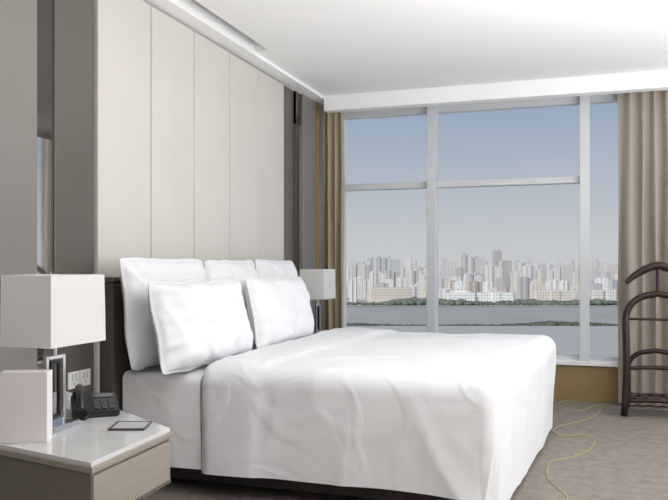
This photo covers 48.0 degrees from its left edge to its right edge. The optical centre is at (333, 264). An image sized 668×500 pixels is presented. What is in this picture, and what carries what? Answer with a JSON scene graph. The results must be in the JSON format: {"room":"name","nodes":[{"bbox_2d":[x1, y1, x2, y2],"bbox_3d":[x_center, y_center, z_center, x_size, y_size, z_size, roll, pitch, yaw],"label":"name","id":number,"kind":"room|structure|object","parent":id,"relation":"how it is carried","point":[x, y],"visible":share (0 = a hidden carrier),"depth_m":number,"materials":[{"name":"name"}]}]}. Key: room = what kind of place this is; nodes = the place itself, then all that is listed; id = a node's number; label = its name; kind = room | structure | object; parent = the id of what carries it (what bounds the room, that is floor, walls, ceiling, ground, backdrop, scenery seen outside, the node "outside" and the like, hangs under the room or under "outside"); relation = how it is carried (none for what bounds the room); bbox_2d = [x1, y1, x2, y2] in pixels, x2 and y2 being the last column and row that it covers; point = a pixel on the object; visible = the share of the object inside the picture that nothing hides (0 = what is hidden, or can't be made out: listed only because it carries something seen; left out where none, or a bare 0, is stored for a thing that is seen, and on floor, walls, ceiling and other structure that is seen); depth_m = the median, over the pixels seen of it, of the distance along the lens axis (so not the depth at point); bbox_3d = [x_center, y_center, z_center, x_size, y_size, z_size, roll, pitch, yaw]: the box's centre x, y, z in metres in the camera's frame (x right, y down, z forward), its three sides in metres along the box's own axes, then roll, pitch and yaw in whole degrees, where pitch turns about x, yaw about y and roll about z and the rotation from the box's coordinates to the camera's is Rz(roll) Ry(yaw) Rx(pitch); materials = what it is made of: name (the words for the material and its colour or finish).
{"room":"hotel room","nodes":[
{"label":"hotel room","id":0,"kind":"room"},
{"bbox_2d":[142,0,667,106],"bbox_3d":[0.796,-1.643,2.443,4.640,0.375,8.340,0,0,18],"label":"ceiling","id":1,"kind":"structure","parent":0,"point":[317,49],"depth_m":4.86,"materials":[{"name":"white paint"}]},
{"bbox_2d":[323,104,343,329],"bbox_3d":[-0.007,-0.217,6.754,0.207,2.645,0.070,0,0,18],"label":"curtain","id":2,"kind":"object","parent":1,"relation":"hanging from","point":[333,123],"visible":0.66,"depth_m":6.75,"materials":[{"name":"beige fabric"}]},
{"bbox_2d":[324,70,667,112],"bbox_3d":[2.046,-1.465,5.911,4.470,0.230,0.110,0,0,18],"label":"trim","id":3,"kind":"structure","parent":1,"relation":"attached to","point":[649,80],"depth_m":6.08,"materials":[{"name":"white paint"}]},
{"bbox_2d":[618,90,667,406],"bbox_3d":[2.479,-0.217,5.912,0.457,2.645,0.075,0,0,18],"label":"curtain","id":4,"kind":"object","parent":1,"relation":"hanging from","point":[642,116],"visible":0.77,"depth_m":5.92,"materials":[{"name":"beige fabric"}]},
{"bbox_2d":[143,400,667,499],"bbox_3d":[0.721,1.170,2.469,5.000,0.100,8.540,0,0,18],"label":"floor","id":5,"kind":"structure","parent":0,"point":[627,459],"depth_m":4.17,"materials":[{"name":"carpet"}]},
{"bbox_2d":[0,391,171,499],"bbox_3d":[-0.965,0.845,2.793,0.917,0.550,1.034,0,0,18],"label":"nightstand","id":6,"kind":"object","parent":5,"relation":"on","point":[87,460],"visible":0.8,"depth_m":2.34,"materials":[{"name":"wood"}]},
{"bbox_2d":[0,370,51,442],"bbox_3d":[-1.001,0.457,2.428,0.157,0.226,0.061,0,0,-6],"label":"folder","id":7,"kind":"object","parent":6,"relation":"on","point":[25,395],"visible":1,"depth_m":2.40,"materials":[{"name":"grey"}]},
{"bbox_2d":[0,274,105,432],"bbox_3d":[-0.977,0.301,2.626,0.208,0.535,0.296,0,0,18],"label":"table lamp","id":8,"kind":"object","parent":6,"relation":"on","point":[46,311],"visible":0.82,"depth_m":2.52,"materials":[{"name":"fabric"}]},
{"bbox_2d":[71,384,119,420],"bbox_3d":[-0.910,0.514,2.860,0.170,0.110,0.235,0,0,-22],"label":"telephone","id":9,"kind":"object","parent":6,"relation":"on","point":[84,406],"visible":1,"depth_m":2.83,"materials":[{"name":"black plastic"}]},
{"bbox_2d":[108,421,151,430],"bbox_3d":[-0.715,0.566,2.638,0.124,0.008,0.124,0,0,-1],"label":"notepad","id":10,"kind":"object","parent":6,"relation":"on","point":[119,425],"visible":1,"depth_m":2.62,"materials":[{"name":"grey"}]},
{"bbox_2d":[100,277,455,499],"bbox_3d":[0.165,0.590,4.532,1.997,1.060,2.410,0,0,18],"label":"bed","id":11,"kind":"object","parent":5,"relation":"on","point":[114,358],"visible":0.09,"depth_m":3.69,"materials":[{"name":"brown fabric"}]},
{"bbox_2d":[122,343,256,469],"bbox_3d":[-0.513,0.753,4.653,0.435,0.459,2.105,0,0,18],"label":"sheet","id":12,"kind":"object","parent":11,"relation":"on","point":[172,401],"visible":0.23,"depth_m":3.64,"materials":[{"name":"white fabric"}]},
{"bbox_2d":[120,257,205,369],"bbox_3d":[-0.869,0.237,3.973,0.200,0.554,0.816,0,0,18],"label":"pillow","id":13,"kind":"object","parent":12,"relation":"on","point":[136,273],"visible":0.48,"depth_m":3.66,"materials":[{"name":"white fabric"}]},
{"bbox_2d":[148,278,252,374],"bbox_3d":[-0.653,0.294,3.849,0.252,0.444,0.854,0,0,18],"label":"pillow","id":14,"kind":"object","parent":12,"relation":"on","point":[195,323],"visible":0.94,"depth_m":3.64,"materials":[{"name":"white fabric"}]},
{"bbox_2d":[204,259,258,342],"bbox_3d":[-0.621,0.239,4.713,0.198,0.550,0.717,0,0,18],"label":"pillow","id":15,"kind":"object","parent":12,"relation":"on","point":[240,270],"visible":0.27,"depth_m":4.63,"materials":[{"name":"white fabric"}]},
{"bbox_2d":[255,259,297,277],"bbox_3d":[-0.385,0.237,5.394,0.218,0.554,0.678,0,0,18],"label":"pillow","id":16,"kind":"object","parent":12,"relation":"on","point":[264,268],"visible":0.26,"depth_m":5.26,"materials":[{"name":"white fabric"}]},
{"bbox_2d":[245,276,313,348],"bbox_3d":[-0.331,0.292,4.826,0.228,0.448,0.912,0,0,18],"label":"pillow","id":17,"kind":"object","parent":12,"relation":"on","point":[279,310],"visible":0.89,"depth_m":4.58,"materials":[{"name":"white fabric"}]},
{"bbox_2d":[201,327,555,499],"bbox_3d":[0.436,0.771,4.350,1.567,0.651,2.190,0,0,18],"label":"duvet","id":18,"kind":"object","parent":11,"relation":"on","point":[452,416],"visible":1,"depth_m":3.42,"materials":[{"name":"white fabric"}]},
{"bbox_2d":[546,400,600,499],"bbox_3d":[1.602,1.117,4.872,0.391,0.005,3.042,0,0,18],"label":"cable","id":19,"kind":"object","parent":5,"relation":"on","point":[565,400],"visible":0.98,"depth_m":4.90,"materials":[{"name":"yellow plastic"}]},
{"bbox_2d":[621,262,667,415],"bbox_3d":[2.399,0.543,5.563,0.523,1.137,0.304,0,0,18],"label":"stand","id":20,"kind":"object","parent":5,"relation":"on","point":[628,397],"visible":1,"depth_m":5.52,"materials":[{"name":"brown wood"}]},
{"bbox_2d":[629,392,667,399],"bbox_3d":[2.395,0.978,5.568,0.390,0.012,0.220,0,0,18],"label":"shoe shelf","id":21,"kind":"object","parent":20,"relation":"attached to","point":[633,396],"depth_m":5.59,"materials":[{"name":"brown wood"}]},
{"bbox_3d":[0.039,0.845,6.195,0.623,0.550,0.625,0,0,19],"label":"nightstand","id":22,"kind":"object","parent":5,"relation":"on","visible":0},
{"bbox_2d":[300,269,335,333],"bbox_3d":[-0.132,0.301,6.097,0.208,0.535,0.296,0,0,18],"label":"table lamp","id":23,"kind":"object","parent":22,"relation":"on","point":[320,283],"visible":0.9,"depth_m":5.97,"materials":[{"name":"fabric"}]},
{"bbox_2d":[319,107,638,404],"bbox_3d":[1.950,-0.355,6.302,4.900,2.950,0.290,0,0,18],"label":"wall","id":24,"kind":"structure","parent":0,"point":[321,183],"depth_m":6.17,"materials":[{"name":"brown paint"}]},
{"bbox_2d":[343,106,438,332],"bbox_3d":[0.482,-0.312,6.740,0.896,2.195,0.150,0,0,18],"label":"window","id":25,"kind":"structure","parent":24,"relation":"attached to","point":[430,185],"depth_m":6.55,"materials":[{"name":"grey"}]},
{"bbox_2d":[437,95,589,360],"bbox_3d":[1.492,-0.312,6.403,1.306,2.195,0.150,0,0,18],"label":"window","id":26,"kind":"structure","parent":24,"relation":"attached to","point":[583,179],"depth_m":6.14,"materials":[{"name":"grey"}]},
{"bbox_2d":[590,94,617,360],"bbox_3d":[2.696,-0.312,6.000,1.306,2.195,0.150,0,0,18],"label":"window","id":27,"kind":"structure","parent":24,"relation":"attached to","point":[605,98],"depth_m":6.16,"materials":[{"name":"grey"}]},
{"bbox_3d":[-1.525,-0.355,3.220,0.265,2.950,8.340,0,0,19],"label":"wall","id":28,"kind":"structure","parent":0,"visible":0},
{"bbox_2d":[0,0,36,372],"bbox_3d":[-1.698,-0.180,2.214,0.045,2.600,2.322,0,0,18],"label":"wall panel","id":29,"kind":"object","parent":28,"relation":"attached to","point":[18,18],"depth_m":3.20,"materials":[{"name":"beige paint"}]},
{"bbox_2d":[37,0,52,369],"bbox_3d":[-1.318,-0.415,3.378,0.027,2.090,0.120,0,0,18],"label":"wall mirror","id":30,"kind":"object","parent":28,"relation":"attached to","point":[44,7],"visible":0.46,"depth_m":3.37,"materials":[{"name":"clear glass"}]},
{"bbox_2d":[67,371,78,389],"bbox_3d":[-1.233,0.545,3.550,0.010,0.080,0.080,0,0,18],"label":"power outlet","id":31,"kind":"object","parent":28,"relation":"attached to","point":[72,377],"visible":0.86,"depth_m":3.54,"materials":[{"name":"white plastic"}]},
{"bbox_2d":[53,0,93,393],"bbox_3d":[-1.248,-0.180,3.573,0.035,2.600,0.289,0,0,18],"label":"wall panel","id":32,"kind":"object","parent":28,"relation":"attached to","point":[73,20],"depth_m":3.56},
{"bbox_2d":[79,368,90,385],"bbox_3d":[-1.206,0.545,3.630,0.010,0.080,0.080,0,0,18],"label":"power outlet","id":33,"kind":"object","parent":28,"relation":"attached to","point":[84,375],"visible":0.87,"depth_m":3.63,"materials":[{"name":"white plastic"}]},
{"bbox_2d":[94,0,150,392],"bbox_3d":[-1.115,-0.160,3.939,0.055,2.560,0.476,0,0,18],"label":"wall panel","id":34,"kind":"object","parent":28,"relation":"attached to","point":[122,28],"depth_m":3.88,"materials":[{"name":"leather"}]},
{"bbox_2d":[151,6,193,258],"bbox_3d":[-0.962,-0.160,4.398,0.055,2.560,0.476,0,0,18],"label":"wall panel","id":35,"kind":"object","parent":28,"relation":"attached to","point":[172,42],"depth_m":4.36,"materials":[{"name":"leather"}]},
{"bbox_2d":[194,32,228,266],"bbox_3d":[-0.808,-0.160,4.857,0.055,2.560,0.476,0,0,18],"label":"wall panel","id":36,"kind":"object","parent":28,"relation":"attached to","point":[211,61],"depth_m":4.82,"materials":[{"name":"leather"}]},
{"bbox_2d":[229,53,258,263],"bbox_3d":[-0.654,-0.160,5.316,0.055,2.560,0.476,0,0,18],"label":"wall panel","id":37,"kind":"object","parent":28,"relation":"attached to","point":[243,77],"depth_m":5.28,"materials":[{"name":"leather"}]},
{"bbox_2d":[259,70,283,260],"bbox_3d":[-0.501,-0.160,5.775,0.055,2.560,0.476,0,0,18],"label":"wall panel","id":38,"kind":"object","parent":28,"relation":"attached to","point":[271,91],"depth_m":5.75,"materials":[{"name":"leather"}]},
{"bbox_2d":[284,86,292,261],"bbox_3d":[-0.393,-0.180,6.145,0.025,2.600,0.275,0,0,18],"label":"trim","id":39,"kind":"structure","parent":28,"relation":"attached to","point":[288,93],"depth_m":6.16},
{"bbox_2d":[293,91,301,276],"bbox_3d":[-0.318,-0.415,6.333,0.047,2.090,0.124,0,0,18],"label":"wall mirror","id":40,"kind":"object","parent":28,"relation":"attached to","point":[297,98],"visible":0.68,"depth_m":6.30,"materials":[{"name":"clear glass"}]},
{"bbox_2d":[302,94,315,329],"bbox_3d":[-0.239,-0.180,6.549,0.060,2.600,0.330,0,0,18],"label":"trim","id":41,"kind":"structure","parent":28,"relation":"attached to","point":[308,105],"depth_m":6.53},
{"bbox_2d":[316,102,318,305],"bbox_3d":[-0.176,-0.180,6.728,0.067,2.600,0.040,0,0,18],"label":"trim","id":42,"kind":"structure","parent":28,"relation":"attached to","point":[317,103],"depth_m":6.71,"materials":[{"name":"gold metal"}]},
{"label":"outside","id":43,"kind":"structure","parent":0,"visible":0},
{"bbox_2d":[347,271,617,305],"bbox_3d":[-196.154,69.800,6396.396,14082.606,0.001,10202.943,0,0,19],"label":"bank","id":44,"kind":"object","parent":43,"point":[358,300],"depth_m":1292.73,"materials":[{"name":"plant"}]},
{"bbox_2d":[347,264,351,283],"bbox_3d":[33.707,33.505,1726.753,15.187,72.590,17.600,0,0,7],"label":"apartment tower","id":45,"kind":"structure","parent":44,"relation":"on","point":[349,267],"depth_m":1718.87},
{"bbox_2d":[349,278,356,301],"bbox_3d":[37.043,47.642,1437.028,12.865,44.317,16.000,0,0,9],"label":"apartment block","id":46,"kind":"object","parent":44,"relation":"on","point":[352,283],"visible":1,"depth_m":1429.87,"materials":[{"name":"concrete"}]},
{"bbox_2d":[352,263,361,277],"bbox_3d":[65.014,31.973,2120.001,28.267,75.653,20.000,0,0,0],"label":"building","id":47,"kind":"structure","parent":44,"relation":"on","point":[356,269],"depth_m":2110.12,"materials":[{"name":"concrete"}]},
{"bbox_2d":[357,284,364,298],"bbox_3d":[52.483,55.037,1560.397,21.986,29.525,19.200,0,0,-10],"label":"apartment block","id":48,"kind":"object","parent":44,"relation":"on","point":[360,288],"visible":0.71,"depth_m":1552.68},
{"bbox_2d":[361,263,367,284],"bbox_3d":[73.028,33.102,1795.505,13.248,73.397,17.600,0,0,-3],"label":"apartment tower","id":49,"kind":"structure","parent":44,"relation":"on","point":[364,268],"depth_m":1788.21,"materials":[{"name":"concrete"}]},
{"bbox_2d":[363,279,369,295],"bbox_3d":[72.669,50.328,1674.080,14.964,38.945,16.000,0,0,2],"label":"apartment block","id":50,"kind":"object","parent":44,"relation":"on","point":[366,283],"visible":0.71,"depth_m":1665.99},
{"bbox_2d":[366,290,371,299],"bbox_3d":[76.653,60.371,1500.979,22.626,18.858,19.200,0,0,12],"label":"apartment block","id":51,"kind":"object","parent":44,"relation":"on","point":[369,293],"visible":0.45,"depth_m":1494.11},
{"bbox_2d":[367,257,373,270],"bbox_3d":[128.420,20.211,2614.478,22.317,99.179,16.000,0,0,-7],"label":"apartment tower","id":52,"kind":"structure","parent":44,"relation":"on","point":[372,258],"depth_m":2607.56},
{"bbox_2d":[369,271,375,289],"bbox_3d":[88.681,41.658,1713.274,14.697,56.284,17.600,0,0,7],"label":"apartment tower","id":53,"kind":"structure","parent":44,"relation":"on","point":[372,275],"depth_m":1705.91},
{"bbox_2d":[374,256,382,273],"bbox_3d":[134.064,21.840,2256.902,22.110,95.920,17.600,0,0,-12],"label":"apartment tower","id":54,"kind":"structure","parent":44,"relation":"on","point":[378,261],"depth_m":2248.96,"materials":[{"name":"concrete"}]},
{"bbox_2d":[376,272,381,286],"bbox_3d":[110.026,43.461,1886.917,20.596,52.678,16.000,0,0,2],"label":"apartment tower","id":55,"kind":"structure","parent":44,"relation":"on","point":[378,275],"depth_m":1879.07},
{"bbox_2d":[377,282,388,286],"bbox_3d":[94.202,51.585,1441.309,22.360,36.430,17.600,0,0,4],"label":"apartment block","id":56,"kind":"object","parent":44,"relation":"on","point":[381,284],"visible":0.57,"depth_m":1434.07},
{"bbox_2d":[382,256,390,273],"bbox_3d":[173.913,19.355,2497.393,28.186,100.889,16.000,0,0,-6],"label":"apartment tower","id":57,"kind":"structure","parent":44,"relation":"on","point":[385,260],"depth_m":2488.76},
{"bbox_2d":[385,269,392,279],"bbox_3d":[132.742,39.882,1806.852,15.604,59.837,17.600,0,0,-5],"label":"apartment tower","id":58,"kind":"structure","parent":44,"relation":"on","point":[388,273],"depth_m":1800.04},
{"bbox_2d":[368,287,412,302],"bbox_3d":[107.107,55.113,1385.001,88.640,29.373,24.000,0,0,0],"label":"building","id":59,"kind":"structure","parent":44,"relation":"on","point":[379,294],"depth_m":1375.10,"materials":[{"name":"concrete"}]},
{"bbox_2d":[388,259,399,271],"bbox_3d":[190.162,25.284,2371.279,40.671,89.032,19.200,0,0,-6],"label":"apartment tower","id":60,"kind":"structure","parent":44,"relation":"on","point":[394,265],"depth_m":2363.80,"materials":[{"name":"concrete"}]},
{"bbox_2d":[393,270,399,286],"bbox_3d":[158.707,41.835,1962.505,27.036,55.930,16.000,0,0,-5],"label":"apartment tower","id":61,"kind":"structure","parent":44,"relation":"on","point":[396,273],"depth_m":1955.84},
{"bbox_2d":[396,277,405,286],"bbox_3d":[153.016,48.171,1716.685,21.160,43.258,17.600,0,0,3],"label":"apartment tower","id":62,"kind":"structure","parent":44,"relation":"on","point":[400,281],"depth_m":1709.24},
{"bbox_2d":[401,266,406,286],"bbox_3d":[174.873,35.681,1872.871,13.546,68.239,16.000,0,0,2],"label":"apartment tower","id":63,"kind":"structure","parent":44,"relation":"on","point":[403,269],"depth_m":1864.90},
{"bbox_2d":[403,258,411,271],"bbox_3d":[221.051,23.729,2252.699,27.730,92.142,19.200,0,0,11],"label":"apartment tower","id":64,"kind":"structure","parent":44,"relation":"on","point":[407,262],"depth_m":2244.57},
{"bbox_2d":[409,269,418,286],"bbox_3d":[192.345,39.422,1799.352,18.413,60.756,16.000,0,0,-13],"label":"apartment tower","id":65,"kind":"structure","parent":44,"relation":"on","point":[413,274],"depth_m":1793.46,"materials":[{"name":"concrete"}]},
{"bbox_2d":[411,284,418,297],"bbox_3d":[154.543,53.356,1434.124,11.623,32.889,16.000,0,0,-9],"label":"apartment block","id":66,"kind":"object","parent":44,"relation":"on","point":[415,287],"visible":0.6,"depth_m":1427.08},
{"bbox_2d":[416,281,425,297],"bbox_3d":[180.697,51.851,1561.717,22.179,35.897,19.200,0,0,12],"label":"apartment block","id":67,"kind":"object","parent":44,"relation":"on","point":[422,285],"visible":0.71,"depth_m":1553.25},
{"bbox_2d":[439,277,445,288],"bbox_3d":[258.070,49.254,1800.750,22.397,41.092,17.600,0,0,6],"label":"apartment tower","id":68,"kind":"structure","parent":44,"relation":"on","point":[442,280],"depth_m":1793.02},
{"bbox_2d":[441,258,446,277],"bbox_3d":[365.809,22.732,2491.758,19.950,94.135,19.200,0,0,-4],"label":"apartment tower","id":69,"kind":"structure","parent":44,"relation":"on","point":[443,260],"depth_m":2483.90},
{"bbox_2d":[439,289,451,298],"bbox_3d":[212.997,57.647,1441.994,26.207,24.306,17.600,0,0,-8],"label":"apartment block","id":70,"kind":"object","parent":44,"relation":"on","point":[442,292],"visible":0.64,"depth_m":1433.72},
{"bbox_2d":[445,281,453,291],"bbox_3d":[239.834,51.032,1555.671,17.197,37.537,17.600,0,0,2],"label":"apartment block","id":71,"kind":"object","parent":44,"relation":"on","point":[448,284],"visible":0.6,"depth_m":1548.33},
{"bbox_2d":[446,260,457,279],"bbox_3d":[373.285,26.945,2369.307,44.032,85.710,19.200,0,0,3],"label":"apartment tower","id":72,"kind":"structure","parent":44,"relation":"on","point":[450,265],"depth_m":2361.49,"materials":[{"name":"concrete"}]},
{"bbox_2d":[454,267,465,280],"bbox_3d":[342.625,37.547,2036.974,27.211,64.506,17.600,0,0,-4],"label":"apartment tower","id":73,"kind":"structure","parent":44,"relation":"on","point":[459,271],"depth_m":2030.03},
{"bbox_2d":[455,285,464,290],"bbox_3d":[254.599,55.342,1495.936,23.629,28.917,16.000,0,0,1],"label":"apartment block","id":74,"kind":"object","parent":44,"relation":"on","point":[460,287],"visible":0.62,"depth_m":1488.29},
{"bbox_2d":[446,291,474,300],"bbox_3d":[233.604,58.807,1385.001,49.860,21.987,20.000,0,0,0],"label":"building","id":75,"kind":"structure","parent":44,"relation":"on","point":[468,296],"depth_m":1375.10,"materials":[{"name":"concrete"}]},
{"bbox_2d":[459,253,468,273],"bbox_3d":[389.855,16.527,2250.833,25.621,106.547,17.600,0,0,-13],"label":"apartment tower","id":76,"kind":"structure","parent":44,"relation":"on","point":[463,258],"depth_m":2243.47,"materials":[{"name":"concrete"}]},
{"bbox_2d":[463,273,469,285],"bbox_3d":[319.149,44.745,1802.891,12.067,50.110,16.000,0,0,-12],"label":"apartment tower","id":77,"kind":"structure","parent":44,"relation":"on","point":[466,278],"depth_m":1796.97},
{"bbox_2d":[469,255,476,273],"bbox_3d":[460.676,19.190,2483.126,23.208,101.219,16.000,0,0,-13],"label":"apartment tower","id":78,"kind":"structure","parent":44,"relation":"on","point":[472,260],"depth_m":2476.64,"materials":[{"name":"concrete"}]},
{"bbox_2d":[465,281,482,300],"bbox_3d":[267.875,49.875,1433.127,28.213,39.851,17.600,0,0,-12],"label":"apartment block","id":79,"kind":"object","parent":44,"relation":"on","point":[472,286],"visible":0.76,"depth_m":1424.99,"materials":[{"name":"concrete"}]},
{"bbox_2d":[476,257,484,274],"bbox_3d":[462.122,22.159,2369.587,29.969,95.283,19.200,0,0,0],"label":"apartment tower","id":80,"kind":"structure","parent":44,"relation":"on","point":[479,261],"depth_m":2361.49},
{"bbox_2d":[347,297,617,305],"bbox_3d":[257.843,63.892,1327.012,661.715,14.731,279.357,0,0,19],"label":"tree belt","id":81,"kind":"object","parent":44,"relation":"on","point":[413,300],"visible":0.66,"depth_m":1301.60,"materials":[{"name":"green plant"}]},
{"bbox_2d":[483,281,491,291],"bbox_3d":[342.762,52.988,1676.129,20.835,33.624,17.600,0,0,8],"label":"apartment block","id":82,"kind":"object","parent":44,"relation":"on","point":[487,284],"visible":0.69,"depth_m":1668.02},
{"bbox_2d":[485,264,495,287],"bbox_3d":[374.558,33.629,1792.174,21.592,72.341,17.600,0,0,-5],"label":"apartment tower","id":83,"kind":"structure","parent":44,"relation":"on","point":[490,269],"depth_m":1784.73,"materials":[{"name":"concrete"}]},
{"bbox_2d":[477,292,512,302],"bbox_3d":[297.314,59.730,1384.001,62.787,20.140,22.000,0,0,0],"label":"building","id":84,"kind":"structure","parent":44,"relation":"on","point":[481,296],"depth_m":1375.10,"materials":[{"name":"concrete"}]},
{"bbox_2d":[492,250,501,267],"bbox_3d":[467.267,13.300,2150.001,27.520,113.000,24.000,0,0,0],"label":"building","id":85,"kind":"structure","parent":44,"relation":"on","point":[496,255],"depth_m":2140.21,"materials":[{"name":"concrete"}]},
{"bbox_2d":[495,278,502,291],"bbox_3d":[356.291,48.521,1621.937,16.306,42.559,19.200,0,0,0],"label":"apartment block","id":86,"kind":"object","parent":44,"relation":"on","point":[498,281],"visible":0.66,"depth_m":1613.94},
{"bbox_2d":[499,260,508,287],"bbox_3d":[391.330,29.003,1726.981,21.425,81.594,19.200,0,0,-14],"label":"apartment tower","id":87,"kind":"structure","parent":44,"relation":"on","point":[503,264],"depth_m":1719.71,"materials":[{"name":"concrete"}]},
{"bbox_2d":[510,283,515,292],"bbox_3d":[409.926,54.936,1672.716,30.729,29.728,16.000,0,0,9],"label":"apartment block","id":88,"kind":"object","parent":44,"relation":"on","point":[513,286],"visible":0.31,"depth_m":1666.80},
{"bbox_2d":[513,260,520,271],"bbox_3d":[634.945,26.019,2604.837,23.779,87.562,17.600,0,0,-8],"label":"apartment tower","id":89,"kind":"structure","parent":44,"relation":"on","point":[515,263],"depth_m":2596.76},
{"bbox_2d":[514,271,520,283],"bbox_3d":[441.010,41.793,1806.364,14.882,56.013,19.200,0,0,-5],"label":"apartment tower","id":90,"kind":"structure","parent":44,"relation":"on","point":[517,274],"depth_m":1798.72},
{"bbox_2d":[518,261,526,271],"bbox_3d":[565.017,29.052,2245.099,20.219,81.497,16.000,0,0,-13],"label":"apartment tower","id":91,"kind":"structure","parent":44,"relation":"on","point":[523,263],"depth_m":2238.55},
{"bbox_2d":[516,277,532,299],"bbox_3d":[379.929,46.576,1494.469,28.140,46.448,17.600,0,0,-9],"label":"apartment block","id":92,"kind":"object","parent":44,"relation":"on","point":[522,283],"visible":0.74,"depth_m":1486.47,"materials":[{"name":"concrete"}]},
{"bbox_2d":[523,264,535,280],"bbox_3d":[448.830,34.016,1724.642,24.290,71.567,17.600,0,0,-12],"label":"apartment tower","id":93,"kind":"structure","parent":44,"relation":"on","point":[529,271],"depth_m":1718.45,"materials":[{"name":"concrete"}]},
{"bbox_2d":[530,279,542,298],"bbox_3d":[390.387,48.860,1446.557,22.373,41.880,16.000,0,0,0],"label":"apartment block","id":94,"kind":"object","parent":44,"relation":"on","point":[536,284],"visible":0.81,"depth_m":1438.63,"materials":[{"name":"concrete"}]},
{"bbox_2d":[538,268,546,286],"bbox_3d":[502.815,38.495,1807.537,19.937,62.610,19.200,0,0,-11],"label":"apartment tower","id":95,"kind":"structure","parent":44,"relation":"on","point":[542,273],"depth_m":1800.48,"materials":[{"name":"concrete"}]},
{"bbox_2d":[547,268,557,279],"bbox_3d":[502.493,38.711,1723.718,21.871,62.178,16.000,0,0,0],"label":"apartment tower","id":96,"kind":"structure","parent":44,"relation":"on","point":[551,274],"depth_m":1715.93,"materials":[{"name":"concrete"}]},
{"bbox_2d":[547,279,559,289],"bbox_3d":[441.932,49.445,1501.384,24.858,40.711,17.600,0,0,-4],"label":"apartment block","id":97,"kind":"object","parent":44,"relation":"on","point":[552,284],"visible":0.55,"depth_m":1493.74,"materials":[{"name":"concrete"}]},
{"bbox_2d":[534,290,573,300],"bbox_3d":[405.344,57.883,1384.000,68.327,23.833,22.000,0,0,0],"label":"building","id":98,"kind":"structure","parent":44,"relation":"on","point":[558,295],"depth_m":1375.10,"materials":[{"name":"concrete"}]},
{"bbox_2d":[556,265,563,280],"bbox_3d":[567.907,34.486,1880.802,18.781,70.628,16.000,0,0,7],"label":"apartment tower","id":99,"kind":"structure","parent":44,"relation":"on","point":[560,269],"depth_m":1873.58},
{"bbox_2d":[558,280,570,289],"bbox_3d":[445.413,49.825,1446.239,17.814,39.951,17.600,0,0,-13],"label":"apartment block","id":100,"kind":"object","parent":44,"relation":"on","point":[564,284],"visible":0.57,"depth_m":1440.38,"materials":[{"name":"concrete"}]},
{"bbox_2d":[564,264,572,286],"bbox_3d":[563.093,34.135,1802.292,23.080,71.331,19.200,0,0,8],"label":"apartment tower","id":101,"kind":"structure","parent":44,"relation":"on","point":[568,269],"depth_m":1794.34,"materials":[{"name":"concrete"}]},
{"bbox_2d":[571,285,579,292],"bbox_3d":[544.410,57.619,1673.238,30.433,24.362,16.000,0,0,2],"label":"apartment block","id":102,"kind":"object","parent":44,"relation":"on","point":[575,288],"visible":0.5,"depth_m":1665.58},
{"bbox_2d":[575,268,579,284],"bbox_3d":[560.623,37.994,1712.673,14.965,63.611,17.600,0,0,-11],"label":"apartment tower","id":103,"kind":"structure","parent":44,"relation":"on","point":[577,271],"depth_m":1706.74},
{"bbox_2d":[575,254,579,268],"bbox_3d":[736.901,17.951,2255.190,17.152,103.697,17.600,0,0,-8],"label":"apartment tower","id":104,"kind":"structure","parent":44,"relation":"on","point":[577,257],"depth_m":2247.86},
{"bbox_2d":[590,259,601,279],"bbox_3d":[827.503,25.215,2374.242,33.622,89.171,17.600,0,0,-1],"label":"apartment tower","id":105,"kind":"structure","parent":44,"relation":"on","point":[594,262],"depth_m":2366.69,"materials":[{"name":"concrete"}]},
{"bbox_2d":[592,266,600,280],"bbox_3d":[628.180,36.531,1795.456,15.538,66.539,16.000,0,0,2],"label":"apartment tower","id":106,"kind":"structure","parent":44,"relation":"on","point":[596,273],"depth_m":1787.78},
{"bbox_2d":[591,283,602,299],"bbox_3d":[501.834,52.094,1433.074,21.297,35.413,19.200,0,0,0],"label":"apartment block","id":107,"kind":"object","parent":44,"relation":"on","point":[593,285],"visible":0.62,"depth_m":1424.99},
{"bbox_2d":[594,278,608,289],"bbox_3d":[557.028,48.537,1562.184,31.497,42.526,19.200,0,0,12],"label":"apartment block","id":108,"kind":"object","parent":44,"relation":"on","point":[603,281],"visible":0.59,"depth_m":1554.01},
{"bbox_2d":[592,289,615,300],"bbox_3d":[498.601,56.960,1385.000,36.933,25.680,20.000,0,0,0],"label":"building","id":109,"kind":"structure","parent":44,"relation":"on","point":[607,294],"depth_m":1375.10,"materials":[{"name":"concrete"}]},
{"bbox_2d":[603,272,610,279],"bbox_3d":[625.508,42.819,1719.573,13.760,53.962,19.200,0,0,-10],"label":"apartment tower","id":110,"kind":"structure","parent":44,"relation":"on","point":[607,275],"depth_m":1712.59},
{"bbox_2d":[607,279,617,299],"bbox_3d":[566.265,48.959,1505.040,29.771,41.683,16.000,0,0,-13],"label":"apartment block","id":111,"kind":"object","parent":44,"relation":"on","point":[611,284],"visible":0.38,"depth_m":1496.30,"materials":[{"name":"concrete"}]},
{"bbox_2d":[609,264,615,279],"bbox_3d":[695.890,34.272,1875.976,14.823,71.057,16.000,0,0,11],"label":"apartment tower","id":112,"kind":"structure","parent":44,"relation":"on","point":[612,270],"depth_m":1868.55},
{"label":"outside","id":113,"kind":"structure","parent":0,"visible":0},
{"label":"lawn","id":114,"kind":"structure","parent":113,"visible":0},
{"bbox_2d":[347,326,617,355],"bbox_3d":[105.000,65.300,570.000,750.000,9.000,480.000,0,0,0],"label":"river","id":115,"kind":"structure","parent":114,"relation":"on","point":[603,339],"depth_m":692.62,"materials":[{"name":"liquid"}]},
{"bbox_2d":[347,320,617,325],"bbox_3d":[164.034,66.720,846.702,417.409,7.706,153.825,0,0,19],"label":"tree belt","id":116,"kind":"object","parent":114,"relation":"on","point":[541,323],"visible":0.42,"depth_m":838.53,"materials":[{"name":"green plant"}]},
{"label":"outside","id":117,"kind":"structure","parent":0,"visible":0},
{"bbox_2d":[347,306,617,324],"bbox_3d":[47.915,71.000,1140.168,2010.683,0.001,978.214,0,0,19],"label":"river","id":118,"kind":"structure","parent":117,"point":[403,315],"depth_m":1075.64,"materials":[{"name":"liquid"}]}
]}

